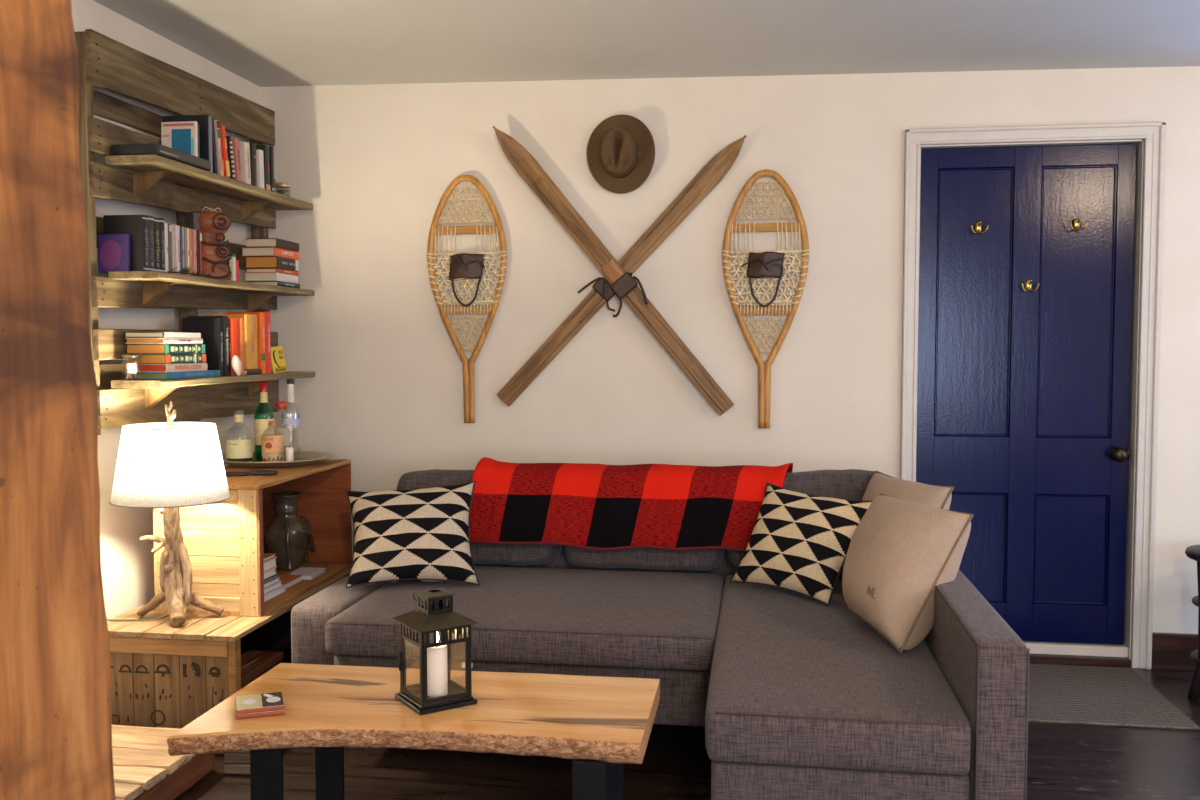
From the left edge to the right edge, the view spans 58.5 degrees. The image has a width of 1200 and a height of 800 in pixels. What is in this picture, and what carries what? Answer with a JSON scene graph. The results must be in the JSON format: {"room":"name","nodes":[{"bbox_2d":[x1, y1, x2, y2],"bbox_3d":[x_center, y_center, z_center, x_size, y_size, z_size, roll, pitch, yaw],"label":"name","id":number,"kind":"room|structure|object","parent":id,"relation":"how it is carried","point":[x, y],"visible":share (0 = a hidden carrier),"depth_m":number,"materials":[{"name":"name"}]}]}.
{"room":"living room","nodes":[
{"label":"living room","id":0,"kind":"room"},
{"bbox_2d":[71,0,259,618],"bbox_3d":[-1.987,-0.028,1.319,0.100,2.420,6.700,0,3,8],"label":"wall","id":1,"kind":"structure","parent":0,"point":[127,562],"depth_m":3.65,"materials":[{"name":"paint"}]},
{"bbox_2d":[75,29,315,434],"bbox_3d":[-1.414,-0.547,3.892,0.270,1.259,1.250,0,3,8],"label":"bookshelf","id":2,"kind":"object","parent":1,"relation":"attached to","point":[104,62],"visible":0.73,"depth_m":3.58,"materials":[{"name":"brown wood"}]},
{"bbox_2d":[98,234,129,272],"bbox_3d":[-1.528,-0.461,3.373,0.100,0.119,0.025,0,3,8],"label":"book","id":3,"kind":"object","parent":2,"relation":"on","point":[113,249],"visible":0.86,"depth_m":3.36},
{"bbox_2d":[100,240,120,268],"bbox_3d":[-1.536,-0.457,3.365,0.071,0.092,0.001,0,0,8],"label":"picture","id":4,"kind":"object","parent":3,"relation":"attached to","point":[110,253],"depth_m":3.36},
{"bbox_2d":[103,215,148,270],"bbox_3d":[-1.501,-0.494,3.398,0.136,0.180,0.031,0,3,8],"label":"book","id":5,"kind":"object","parent":2,"relation":"on","point":[136,226],"visible":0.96,"depth_m":3.38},
{"bbox_2d":[122,354,141,378],"bbox_3d":[-1.477,-0.104,3.386,0.065,0.080,0.064,0,3,8],"label":"jar","id":6,"kind":"object","parent":2,"relation":"on","point":[132,367],"visible":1,"depth_m":3.36,"materials":[{"name":"clear glass"}]},
{"bbox_2d":[147,215,154,270],"bbox_3d":[-1.496,-0.497,3.430,0.136,0.182,0.031,0,3,8],"label":"book","id":7,"kind":"object","parent":2,"relation":"on","point":[150,218],"visible":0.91,"depth_m":3.42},
{"bbox_2d":[153,217,160,270],"bbox_3d":[-1.492,-0.497,3.462,0.136,0.180,0.031,0,3,8],"label":"book","id":8,"kind":"object","parent":2,"relation":"on","point":[156,220],"visible":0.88,"depth_m":3.45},
{"bbox_2d":[111,143,210,170],"bbox_3d":[-1.422,-0.787,3.489,0.158,0.033,0.330,0,3,8],"label":"media box","id":9,"kind":"object","parent":2,"relation":"on","point":[147,148],"visible":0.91,"depth_m":3.34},
{"bbox_2d":[161,121,197,156],"bbox_3d":[-1.416,-0.874,3.614,0.125,0.125,0.017,0,2,8],"label":"book","id":10,"kind":"object","parent":9,"relation":"on","point":[180,136],"visible":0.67,"depth_m":3.60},
{"bbox_2d":[163,123,193,126],"bbox_3d":[-1.417,-0.925,3.604,0.110,0.009,0.001,0,2,8],"label":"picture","id":11,"kind":"object","parent":10,"relation":"on","point":[178,124],"depth_m":3.60},
{"bbox_2d":[171,129,190,153],"bbox_3d":[-1.408,-0.868,3.605,0.070,0.085,0.001,0,2,8],"label":"picture","id":12,"kind":"object","parent":10,"relation":"attached to","point":[181,138],"depth_m":3.60},
{"bbox_2d":[159,218,165,271],"bbox_3d":[-1.487,-0.500,3.494,0.136,0.182,0.031,0,3,8],"label":"book","id":13,"kind":"object","parent":2,"relation":"on","point":[161,220],"visible":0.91,"depth_m":3.48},
{"bbox_2d":[164,223,168,271],"bbox_3d":[-1.482,-0.495,3.523,0.131,0.170,0.018,0,3,8],"label":"book","id":14,"kind":"object","parent":2,"relation":"on","point":[165,224],"visible":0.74,"depth_m":3.51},
{"bbox_2d":[168,223,171,270],"bbox_3d":[-1.476,-0.496,3.541,0.131,0.169,0.016,0,3,8],"label":"book","id":15,"kind":"object","parent":2,"relation":"on","point":[169,224],"visible":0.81,"depth_m":3.53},
{"bbox_2d":[125,370,219,378],"bbox_3d":[-1.424,-0.086,3.590,0.146,0.022,0.345,0,3,8],"label":"book","id":16,"kind":"object","parent":2,"relation":"on","point":[208,373],"visible":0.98,"depth_m":3.46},
{"bbox_2d":[127,363,207,371],"bbox_3d":[-1.428,-0.108,3.547,0.141,0.026,0.255,0,3,8],"label":"book","id":17,"kind":"object","parent":16,"relation":"on","point":[182,367],"visible":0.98,"depth_m":3.45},
{"bbox_2d":[128,354,205,363],"bbox_3d":[-1.428,-0.137,3.539,0.139,0.031,0.248,0,3,8],"label":"book","id":18,"kind":"object","parent":17,"relation":"on","point":[146,358],"visible":0.93,"depth_m":3.43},
{"bbox_2d":[125,344,204,353],"bbox_3d":[-1.428,-0.169,3.534,0.139,0.032,0.246,0,3,8],"label":"book","id":19,"kind":"object","parent":18,"relation":"on","point":[131,348],"visible":1,"depth_m":3.42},
{"bbox_2d":[125,338,202,343],"bbox_3d":[-1.428,-0.194,3.523,0.136,0.019,0.240,0,3,8],"label":"book","id":20,"kind":"object","parent":19,"relation":"on","point":[129,340],"visible":1,"depth_m":3.42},
{"bbox_2d":[124,332,200,337],"bbox_3d":[-1.430,-0.213,3.515,0.136,0.018,0.235,0,3,8],"label":"book","id":21,"kind":"object","parent":20,"relation":"on","point":[128,334],"visible":1,"depth_m":3.41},
{"bbox_2d":[171,224,174,270],"bbox_3d":[-1.473,-0.497,3.557,0.130,0.169,0.013,0,3,8],"label":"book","id":22,"kind":"object","parent":2,"relation":"on","point":[172,232],"visible":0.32,"depth_m":3.54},
{"bbox_2d":[176,225,179,273],"bbox_3d":[-1.471,-0.498,3.590,0.131,0.168,0.024,0,3,8],"label":"book","id":23,"kind":"object","parent":2,"relation":"on","point":[177,226],"visible":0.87,"depth_m":3.58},
{"bbox_2d":[180,226,182,273],"bbox_3d":[-1.465,-0.499,3.608,0.130,0.168,0.010,0,3,8],"label":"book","id":24,"kind":"object","parent":2,"relation":"on","point":[181,233],"visible":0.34,"depth_m":3.60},
{"bbox_2d":[184,227,187,274],"bbox_3d":[-1.461,-0.500,3.639,0.130,0.168,0.013,0,3,8],"label":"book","id":25,"kind":"object","parent":2,"relation":"on","point":[185,228],"visible":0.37,"depth_m":3.62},
{"bbox_2d":[162,114,212,171],"bbox_3d":[-1.414,-0.875,3.676,0.171,0.196,0.022,0,3,8],"label":"book","id":26,"kind":"object","parent":2,"relation":"on","point":[204,121],"visible":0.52,"depth_m":3.66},
{"bbox_2d":[167,266,212,277],"bbox_3d":[-1.365,-0.430,3.579,0.029,0.030,0.289,0,3,8],"label":"sprig","id":27,"kind":"object","parent":2,"relation":"on","point":[186,270],"visible":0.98,"depth_m":3.58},
{"bbox_2d":[189,228,191,275],"bbox_3d":[-1.460,-0.502,3.670,0.131,0.167,0.015,0,3,8],"label":"case","id":28,"kind":"object","parent":2,"relation":"on","point":[190,259],"visible":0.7,"depth_m":3.66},
{"bbox_2d":[193,229,196,273],"bbox_3d":[-1.455,-0.503,3.702,0.131,0.166,0.018,0,3,8],"label":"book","id":29,"kind":"object","parent":2,"relation":"on","point":[194,231],"visible":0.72,"depth_m":3.69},
{"bbox_2d":[196,230,200,274],"bbox_3d":[-1.450,-0.504,3.720,0.130,0.166,0.016,0,3,8],"label":"case","id":30,"kind":"object","parent":2,"relation":"on","point":[197,231],"visible":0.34,"depth_m":3.71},
{"bbox_2d":[182,318,222,375],"bbox_3d":[-1.399,-0.187,3.779,0.141,0.205,0.026,0,3,8],"label":"book","id":31,"kind":"object","parent":2,"relation":"on","point":[210,329],"visible":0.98,"depth_m":3.76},
{"bbox_2d":[188,316,228,375],"bbox_3d":[-1.390,-0.192,3.810,0.141,0.212,0.026,0,3,8],"label":"book","id":32,"kind":"object","parent":2,"relation":"on","point":[224,318],"visible":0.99,"depth_m":3.79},
{"bbox_2d":[186,207,231,279],"bbox_3d":[-1.388,-0.554,3.808,0.149,0.258,0.133,-3,4,-43],"label":"carved totem","id":33,"kind":"object","parent":2,"relation":"on","point":[212,225],"visible":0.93,"depth_m":3.77,"materials":[{"name":"brown wood"}]},
{"bbox_2d":[212,117,217,173],"bbox_3d":[-1.408,-0.876,3.704,0.171,0.190,0.039,0,3,8],"label":"book","id":34,"kind":"object","parent":2,"relation":"on","point":[215,168],"visible":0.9,"depth_m":3.69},
{"bbox_2d":[214,120,223,175],"bbox_3d":[-1.393,-0.877,3.738,0.151,0.189,0.049,0,3,8],"label":"book","id":35,"kind":"object","parent":2,"relation":"on","point":[220,165],"visible":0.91,"depth_m":3.72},
{"bbox_2d":[219,125,229,176],"bbox_3d":[-1.387,-0.874,3.778,0.151,0.180,0.054,0,3,8],"label":"book","id":36,"kind":"object","parent":2,"relation":"on","point":[226,170],"visible":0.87,"depth_m":3.76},
{"bbox_2d":[228,320,230,375],"bbox_3d":[-1.389,-0.187,3.834,0.141,0.200,0.018,0,3,8],"label":"book","id":37,"kind":"object","parent":2,"relation":"on","point":[229,343],"visible":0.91,"depth_m":3.82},
{"bbox_2d":[226,136,234,178],"bbox_3d":[-1.376,-0.862,3.821,0.141,0.151,0.039,0,3,8],"label":"book","id":38,"kind":"object","parent":2,"relation":"on","point":[228,138],"visible":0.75,"depth_m":3.81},
{"bbox_2d":[228,318,239,375],"bbox_3d":[-1.380,-0.192,3.871,0.151,0.205,0.050,0,3,8],"label":"book","id":39,"kind":"object","parent":2,"relation":"on","point":[234,322],"visible":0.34,"depth_m":3.84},
{"bbox_2d":[229,253,238,280],"bbox_3d":[-1.325,-0.479,3.882,0.016,0.100,0.044,0,3,8],"label":"box","id":40,"kind":"object","parent":2,"relation":"on","point":[233,263],"visible":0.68,"depth_m":3.87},
{"bbox_2d":[231,138,240,180],"bbox_3d":[-1.369,-0.865,3.869,0.141,0.152,0.042,0,3,8],"label":"book","id":41,"kind":"object","parent":2,"relation":"on","point":[235,142],"visible":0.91,"depth_m":3.85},
{"bbox_2d":[231,355,241,375],"bbox_3d":[-1.300,-0.122,3.836,0.031,0.078,0.048,0,3,2],"label":"stone","id":42,"kind":"object","parent":2,"relation":"on","point":[236,363],"visible":1,"depth_m":3.82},
{"bbox_2d":[238,318,243,374],"bbox_3d":[-1.375,-0.194,3.915,0.150,0.206,0.026,0,3,8],"label":"book","id":43,"kind":"object","parent":2,"relation":"on","point":[241,320],"visible":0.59,"depth_m":3.90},
{"bbox_2d":[223,312,265,373],"bbox_3d":[-1.347,-0.215,4.067,0.151,0.232,0.040,0,3,8],"label":"book","id":44,"kind":"object","parent":2,"relation":"on","point":[261,355],"visible":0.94,"depth_m":4.04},
{"bbox_2d":[239,142,250,183],"bbox_3d":[-1.351,-0.867,3.936,0.131,0.152,0.048,0,3,8],"label":"book","id":45,"kind":"object","parent":2,"relation":"on","point":[244,147],"visible":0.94,"depth_m":3.91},
{"bbox_2d":[229,312,270,373],"bbox_3d":[-1.342,-0.220,4.115,0.151,0.236,0.044,0,3,8],"label":"book","id":46,"kind":"object","parent":2,"relation":"on","point":[267,314],"visible":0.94,"depth_m":4.10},
{"bbox_2d":[249,143,256,185],"bbox_3d":[-1.352,-0.872,3.995,0.141,0.158,0.036,0,3,8],"label":"book","id":47,"kind":"object","parent":2,"relation":"on","point":[252,146],"visible":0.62,"depth_m":3.98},
{"bbox_2d":[244,369,261,374],"bbox_3d":[-1.353,-0.105,3.985,0.150,0.020,0.115,0,3,8],"label":"book","id":48,"kind":"object","parent":2,"relation":"on","point":[246,371],"visible":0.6,"depth_m":3.96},
{"bbox_2d":[205,314,257,368],"bbox_3d":[-1.365,-0.216,3.973,0.166,0.200,0.082,0,3,8],"label":"book","id":49,"kind":"object","parent":48,"relation":"on","point":[250,321],"visible":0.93,"depth_m":3.94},
{"bbox_2d":[256,150,264,188],"bbox_3d":[-1.334,-0.868,4.043,0.131,0.143,0.039,0,3,8],"label":"book","id":50,"kind":"object","parent":2,"relation":"on","point":[259,153],"visible":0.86,"depth_m":4.02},
{"bbox_2d":[256,145,270,190],"bbox_3d":[-1.341,-0.885,4.104,0.151,0.172,0.036,0,3,8],"label":"book","id":51,"kind":"object","parent":2,"relation":"on","point":[265,148],"visible":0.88,"depth_m":4.08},
{"bbox_2d":[269,146,274,191],"bbox_3d":[-1.335,-0.889,4.147,0.151,0.176,0.022,0,3,8],"label":"book","id":52,"kind":"object","parent":2,"relation":"on","point":[271,149],"visible":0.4,"depth_m":4.13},
{"bbox_2d":[247,281,299,288],"bbox_3d":[-1.303,-0.460,4.290,0.131,0.020,0.205,0,3,8],"label":"book","id":53,"kind":"object","parent":2,"relation":"on","point":[275,283],"visible":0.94,"depth_m":4.20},
{"bbox_2d":[244,273,297,283],"bbox_3d":[-1.309,-0.485,4.276,0.135,0.031,0.200,0,3,8],"label":"book","id":54,"kind":"object","parent":53,"relation":"on","point":[249,276],"visible":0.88,"depth_m":4.18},
{"bbox_2d":[245,268,298,275],"bbox_3d":[-1.307,-0.510,4.281,0.131,0.017,0.200,0,3,9],"label":"book","id":55,"kind":"object","parent":54,"relation":"on","point":[249,270],"visible":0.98,"depth_m":4.19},
{"bbox_2d":[245,256,298,270],"bbox_3d":[-1.307,-0.542,4.278,0.136,0.046,0.200,0,3,8],"label":"book","id":56,"kind":"object","parent":55,"relation":"on","point":[278,262],"visible":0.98,"depth_m":4.19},
{"bbox_2d":[242,247,299,259],"bbox_3d":[-1.315,-0.583,4.286,0.141,0.034,0.225,0,3,9],"label":"book","id":57,"kind":"object","parent":56,"relation":"on","point":[247,251],"visible":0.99,"depth_m":4.18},
{"bbox_2d":[246,238,298,251],"bbox_3d":[-1.305,-0.617,4.276,0.130,0.034,0.215,0,3,8],"label":"book","id":58,"kind":"object","parent":57,"relation":"on","point":[251,242],"visible":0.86,"depth_m":4.18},
{"bbox_2d":[271,346,286,372],"bbox_3d":[-1.275,-0.160,4.245,0.023,0.109,0.123,0,3,8],"label":"card","id":59,"kind":"object","parent":2,"relation":"on","point":[278,362],"visible":0.99,"depth_m":4.24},
{"bbox_2d":[276,182,289,196],"bbox_3d":[-1.279,-0.842,4.325,0.060,0.064,0.060,0,3,8],"label":"spice jar","id":60,"kind":"object","parent":2,"relation":"on","point":[284,185],"visible":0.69,"depth_m":4.30,"materials":[{"name":"clear glass"}]},
{"bbox_2d":[93,0,1199,86],"bbox_3d":[0.544,-1.161,0.946,5.200,0.174,6.820,0,3,8],"label":"ceiling","id":61,"kind":"structure","parent":0,"point":[265,43],"depth_m":3.72,"materials":[{"name":"paint"}]},
{"bbox_2d":[175,667,1199,799],"bbox_3d":[0.544,1.222,1.068,5.200,0.050,6.820,0,3,8],"label":"floor","id":62,"kind":"structure","parent":0,"point":[1065,761],"depth_m":3.16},
{"bbox_2d":[0,0,115,799],"bbox_3d":[-0.603,0.027,1.082,0.200,2.335,0.172,0,3,8],"label":"wooden post","id":63,"kind":"object","parent":62,"relation":"on","point":[56,701],"visible":1,"depth_m":1.06,"materials":[{"name":"wood"}]},
{"bbox_2d":[112,724,212,799],"bbox_3d":[-1.441,1.051,2.731,0.534,0.130,0.936,0,3,8],"label":"wooden crate","id":64,"kind":"object","parent":62,"relation":"on","point":[143,767],"visible":0.27,"depth_m":2.95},
{"bbox_2d":[107,568,349,753],"bbox_3d":[-1.274,0.872,3.795,0.497,0.372,1.034,0,3,8],"label":"table","id":65,"kind":"object","parent":62,"relation":"on","point":[164,674],"visible":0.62,"depth_m":3.31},
{"bbox_2d":[107,401,230,626],"bbox_3d":[-1.346,0.355,3.340,0.350,0.707,0.436,-2,4,-36],"label":"lamp","id":66,"kind":"object","parent":65,"relation":"on","point":[168,466],"visible":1,"depth_m":3.20,"materials":[{"name":"white fabric"}]},
{"bbox_2d":[153,459,351,616],"bbox_3d":[-1.223,0.467,3.877,0.372,0.429,0.794,0,3,8],"label":"crate","id":67,"kind":"object","parent":65,"relation":"on","point":[223,541],"visible":0.66,"depth_m":3.51,"materials":[{"name":"brown wood"}]},
{"bbox_2d":[225,470,277,475],"bbox_3d":[-1.255,0.253,3.701,0.275,0.017,0.036,0,3,-10],"label":"knife","id":68,"kind":"object","parent":67,"relation":"on","point":[252,472],"visible":0.71,"depth_m":3.70,"materials":[{"name":"black leather"}]},
{"bbox_2d":[264,585,285,601],"bbox_3d":[-1.180,0.666,3.684,0.125,0.022,0.200,0,3,8],"label":"book","id":69,"kind":"object","parent":67,"relation":"in","point":[280,589],"visible":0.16,"depth_m":3.69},
{"bbox_2d":[264,581,281,593],"bbox_3d":[-1.189,0.646,3.677,0.120,0.016,0.195,0,3,8],"label":"book","id":70,"kind":"object","parent":69,"relation":"on","point":[270,588],"visible":0.2,"depth_m":3.69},
{"bbox_2d":[264,577,280,588],"bbox_3d":[-1.192,0.630,3.669,0.120,0.016,0.190,0,3,8],"label":"book","id":71,"kind":"object","parent":70,"relation":"on","point":[275,580],"visible":0.16,"depth_m":3.69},
{"bbox_2d":[264,574,278,583],"bbox_3d":[-1.195,0.618,3.666,0.120,0.009,0.185,0,3,8],"label":"book","id":72,"kind":"object","parent":71,"relation":"on","point":[268,579],"visible":0.17,"depth_m":3.69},
{"bbox_2d":[264,567,276,578],"bbox_3d":[-1.205,0.601,3.669,0.120,0.022,0.190,0,3,8],"label":"book","id":73,"kind":"object","parent":72,"relation":"on","point":[271,572],"visible":0.14,"depth_m":3.71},
{"bbox_2d":[264,557,276,571],"bbox_3d":[-1.208,0.572,3.679,0.120,0.034,0.200,0,3,8],"label":"book","id":74,"kind":"object","parent":73,"relation":"on","point":[271,563],"visible":0.14,"depth_m":3.72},
{"bbox_2d":[222,451,334,466],"bbox_3d":[-1.243,0.228,4.071,0.468,0.030,0.412,0,3,8],"label":"metal tray","id":75,"kind":"object","parent":67,"relation":"on","point":[301,458],"visible":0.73,"depth_m":3.98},
{"bbox_2d":[226,410,252,461],"bbox_3d":[-1.366,0.137,4.057,0.097,0.197,0.102,0,3,8],"label":"bottle","id":76,"kind":"object","parent":75,"relation":"on","point":[237,449],"visible":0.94,"depth_m":4.03,"materials":[{"name":"clear glass"}]},
{"bbox_2d":[254,381,273,460],"bbox_3d":[-1.296,0.079,4.137,0.075,0.304,0.075,0,3,8],"label":"bottle","id":77,"kind":"object","parent":75,"relation":"on","point":[263,413],"visible":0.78,"depth_m":4.11,"materials":[{"name":"green glass"}]},
{"bbox_2d":[261,421,283,461],"bbox_3d":[-1.232,0.158,4.034,0.081,0.157,0.082,0,3,8],"label":"bottle","id":78,"kind":"object","parent":75,"relation":"on","point":[272,444],"visible":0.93,"depth_m":4.00,"materials":[{"name":"clear glass"}]},
{"bbox_2d":[274,401,290,445],"bbox_3d":[-1.246,0.116,4.202,0.067,0.223,0.067,0,3,8],"label":"bottle","id":79,"kind":"object","parent":75,"relation":"on","point":[281,405],"visible":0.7,"depth_m":4.18,"materials":[{"name":"clear glass"}]},
{"bbox_2d":[286,445,293,460],"bbox_3d":[-1.163,0.203,4.017,0.028,0.068,0.028,0,3,8],"label":"candle","id":80,"kind":"object","parent":75,"relation":"on","point":[289,450],"visible":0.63,"depth_m":4.00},
{"bbox_2d":[281,379,300,424],"bbox_3d":[-1.197,0.074,4.152,0.075,0.313,0.075,0,3,8],"label":"bottle","id":81,"kind":"object","parent":75,"relation":"on","point":[290,382],"visible":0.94,"depth_m":4.13,"materials":[{"name":"clear glass"}]},
{"bbox_2d":[264,492,314,569],"bbox_3d":[-1.205,0.507,4.176,0.180,0.289,0.208,2,3,29],"label":"jug","id":82,"kind":"object","parent":67,"relation":"in","point":[288,535],"visible":0.99,"depth_m":4.11,"materials":[{"name":"brown ceramic"}]},
{"bbox_2d":[278,574,302,589],"bbox_3d":[-1.158,0.656,3.870,0.115,0.022,0.145,0,3,8],"label":"book","id":83,"kind":"object","parent":67,"relation":"in","point":[289,581],"visible":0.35,"depth_m":3.87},
{"bbox_2d":[288,567,325,579],"bbox_3d":[-1.105,0.652,4.029,0.100,0.014,0.150,0,3,5],"label":"book","id":84,"kind":"object","parent":67,"relation":"in","point":[309,573],"visible":0.77,"depth_m":4.01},
{"bbox_2d":[224,750,249,774],"bbox_3d":[-1.043,1.042,3.162,0.103,0.097,0.091,0,3,0],"label":"wood block","id":85,"kind":"object","parent":62,"relation":"on","point":[236,762],"visible":0.38,"depth_m":3.12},
{"bbox_2d":[167,663,659,799],"bbox_3d":[-0.369,0.904,2.389,0.958,0.450,0.534,0,3,8],"label":"coffee table","id":86,"kind":"object","parent":62,"relation":"on","point":[605,724],"visible":0.94,"depth_m":2.29,"materials":[{"name":"brown wood"}]},
{"bbox_2d":[236,709,284,718],"bbox_3d":[-0.745,0.674,2.350,0.100,0.010,0.096,-1,3,-19],"label":"coaster","id":87,"kind":"object","parent":86,"relation":"on","point":[275,712],"visible":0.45,"depth_m":2.31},
{"bbox_2d":[236,692,284,713],"bbox_3d":[-0.745,0.662,2.349,0.100,0.014,0.096,-1,3,-20],"label":"coaster","id":88,"kind":"object","parent":87,"relation":"on","point":[267,701],"visible":1,"depth_m":2.33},
{"bbox_2d":[261,692,283,706],"bbox_3d":[-0.721,0.658,2.358,0.044,0.001,0.092,-1,3,-20],"label":"picture","id":89,"kind":"object","parent":88,"relation":"on","point":[275,699],"depth_m":2.35},
{"bbox_2d":[392,588,478,714],"bbox_3d":[-0.369,0.552,2.404,0.144,0.250,0.144,-2,4,-34],"label":"metal lantern","id":90,"kind":"object","parent":86,"relation":"on","point":[435,616],"visible":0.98,"depth_m":2.37,"materials":[{"name":"black metal"}]},
{"bbox_2d":[427,632,447,696],"bbox_3d":[-0.366,0.586,2.403,0.047,0.149,0.047,0,3,8],"label":"pillar candle","id":91,"kind":"object","parent":90,"relation":"in","point":[437,671],"visible":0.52,"depth_m":2.38,"materials":[{"name":"white wax"}]},
{"bbox_2d":[291,546,1029,799],"bbox_3d":[0.038,0.763,3.266,2.028,0.642,1.704,0,3,8],"label":"sofa","id":92,"kind":"object","parent":62,"relation":"on","point":[795,696],"visible":0.62,"depth_m":2.79,"materials":[{"name":"grey fabric"}]},
{"bbox_2d":[345,481,479,587],"bbox_3d":[-0.648,0.449,3.665,0.479,0.323,0.288,0,3,-4],"label":"throw pillow","id":93,"kind":"object","parent":92,"relation":"on","point":[418,535],"visible":1,"depth_m":3.58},
{"bbox_2d":[397,469,561,565],"bbox_3d":[-0.451,0.433,3.951,0.641,0.348,0.200,0,3,8],"label":"cushion","id":94,"kind":"object","parent":92,"relation":"on","point":[532,554],"visible":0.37,"depth_m":3.86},
{"bbox_2d":[325,566,722,669],"bbox_3d":[-0.188,0.684,3.490,1.157,0.117,0.867,0,3,8],"label":"seat cushion","id":95,"kind":"object","parent":92,"relation":"on","point":[528,618],"depth_m":3.17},
{"bbox_2d":[470,457,792,551],"bbox_3d":[0.104,0.369,3.870,1.172,0.297,0.337,0,3,8],"label":"blanket","id":96,"kind":"object","parent":92,"relation":"on","point":[600,507],"visible":0.95,"depth_m":3.77,"materials":[{"name":"fabric"}]},
{"bbox_2d":[564,546,723,570],"bbox_3d":[0.158,0.439,3.861,0.580,0.350,0.201,0,3,7],"label":"cushion","id":97,"kind":"object","parent":92,"relation":"on","point":[639,558],"visible":0.3,"depth_m":3.77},
{"bbox_2d":[730,482,871,605],"bbox_3d":[0.665,0.452,3.510,0.290,0.333,0.400,-3,4,-44],"label":"throw pillow","id":98,"kind":"object","parent":92,"relation":"on","point":[799,542],"visible":0.92,"depth_m":3.42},
{"bbox_2d":[727,469,874,574],"bbox_3d":[0.732,0.431,3.777,0.574,0.373,0.201,0,3,8],"label":"cushion","id":99,"kind":"object","parent":92,"relation":"on","point":[848,484],"visible":0.22,"depth_m":3.73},
{"bbox_2d":[705,575,970,774],"bbox_3d":[0.625,0.715,3.063,0.590,0.136,1.479,0,3,8],"label":"cushion","id":100,"kind":"object","parent":92,"relation":"on","point":[799,684],"depth_m":2.48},
{"bbox_2d":[842,494,972,652],"bbox_3d":[0.814,0.470,2.998,0.391,0.360,0.347,-2,4,-38],"label":"throw pillow","id":101,"kind":"object","parent":92,"relation":"on","point":[898,552],"visible":0.97,"depth_m":2.89,"materials":[{"name":"beige fabric"}]},
{"bbox_2d":[862,471,953,509],"bbox_3d":[0.951,0.417,3.481,0.271,0.320,0.447,-1,3,-25],"label":"throw pillow","id":102,"kind":"object","parent":92,"relation":"on","point":[936,496],"visible":0.3,"depth_m":3.44,"materials":[{"name":"beige fabric"}]},
{"bbox_2d":[1028,664,1199,729],"bbox_3d":[1.594,1.049,3.864,0.820,0.009,0.660,0,3,8],"label":"door mat","id":103,"kind":"object","parent":62,"relation":"on","point":[1062,694],"visible":0.44,"depth_m":3.75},
{"bbox_2d":[1185,545,1199,699],"bbox_3d":[2.259,0.797,3.758,0.380,0.530,0.380,0,3,8],"label":"iron stand","id":104,"kind":"object","parent":62,"relation":"on","point":[1193,552],"visible":1,"depth_m":3.78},
{"bbox_2d":[1190,650,1199,664],"bbox_3d":[2.259,0.921,3.764,0.328,0.014,0.328,0,3,8],"label":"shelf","id":105,"kind":"object","parent":104,"relation":"attached to","point":[1195,656],"depth_m":3.81,"materials":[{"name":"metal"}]},
{"bbox_2d":[260,66,1199,659],"bbox_3d":[1.035,-0.181,4.314,5.200,2.420,0.120,0,3,8],"label":"wall","id":106,"kind":"structure","parent":0,"point":[375,163],"depth_m":4.36,"materials":[{"name":"paint"}]},
{"bbox_2d":[426,175,506,422],"bbox_3d":[-0.555,-0.416,4.430,0.356,1.031,0.060,0,3,8],"label":"snowshoe","id":107,"kind":"object","parent":106,"relation":"hanging from","point":[470,265],"visible":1,"depth_m":4.44,"materials":[{"name":"brown wood"}]},
{"bbox_2d":[493,126,733,415],"bbox_3d":[0.051,-0.524,4.324,0.980,1.172,0.046,0,3,8],"label":"ski","id":108,"kind":"object","parent":106,"relation":"attached to","point":[625,286],"visible":1,"depth_m":4.33,"materials":[{"name":"brown wood"}]},
{"bbox_2d":[587,115,654,193],"bbox_3d":[0.080,-0.991,4.283,0.278,0.316,0.106,0,3,8],"label":"felt hat","id":109,"kind":"object","parent":106,"relation":"hanging from","point":[621,149],"visible":1,"depth_m":4.31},
{"bbox_2d":[497,135,746,406],"bbox_3d":[0.074,-0.509,4.340,1.024,1.084,0.057,0,3,8],"label":"ski","id":110,"kind":"object","parent":106,"relation":"attached to","point":[715,170],"visible":0.95,"depth_m":4.34,"materials":[{"name":"brown wood"}]},
{"bbox_2d":[722,169,809,427],"bbox_3d":[0.655,-0.399,4.251,0.345,1.028,0.060,0,3,8],"label":"snowshoe","id":111,"kind":"object","parent":106,"relation":"hanging from","point":[760,264],"visible":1,"depth_m":4.26,"materials":[{"name":"brown wood"}]},
{"bbox_2d":[916,144,1135,644],"bbox_3d":[1.655,-0.013,4.190,0.801,1.940,0.099,0,3,8],"label":"door","id":112,"kind":"structure","parent":106,"relation":"in","point":[1026,254],"depth_m":4.21,"materials":[{"name":"blue paint"}]},
{"bbox_2d":[900,122,1165,669],"bbox_3d":[1.666,-0.009,4.206,0.948,2.088,0.126,0,3,8],"label":"trim","id":113,"kind":"structure","parent":106,"relation":"attached to","point":[1150,137],"depth_m":4.11,"materials":[{"name":"paint"}]},
{"bbox_2d":[1023,641,1127,657],"bbox_3d":[1.662,0.980,4.278,0.813,0.040,0.085,0,3,8],"label":"trim","id":114,"kind":"structure","parent":106,"relation":"attached to","point":[1036,647],"depth_m":4.21,"materials":[{"name":"paint"}]},
{"bbox_2d":[1029,654,1130,667],"bbox_3d":[1.660,1.017,4.267,0.821,0.032,0.112,0,3,8],"label":"trim","id":115,"kind":"structure","parent":106,"relation":"attached to","point":[1033,658],"depth_m":4.18,"materials":[{"name":"brown wood"}]},
{"bbox_2d":[1152,632,1197,670],"bbox_3d":[2.813,0.974,4.036,1.384,0.141,0.026,0,3,8],"label":"baseboard","id":116,"kind":"structure","parent":106,"relation":"attached to","point":[1170,651],"depth_m":4.12,"materials":[{"name":"brown wood"}]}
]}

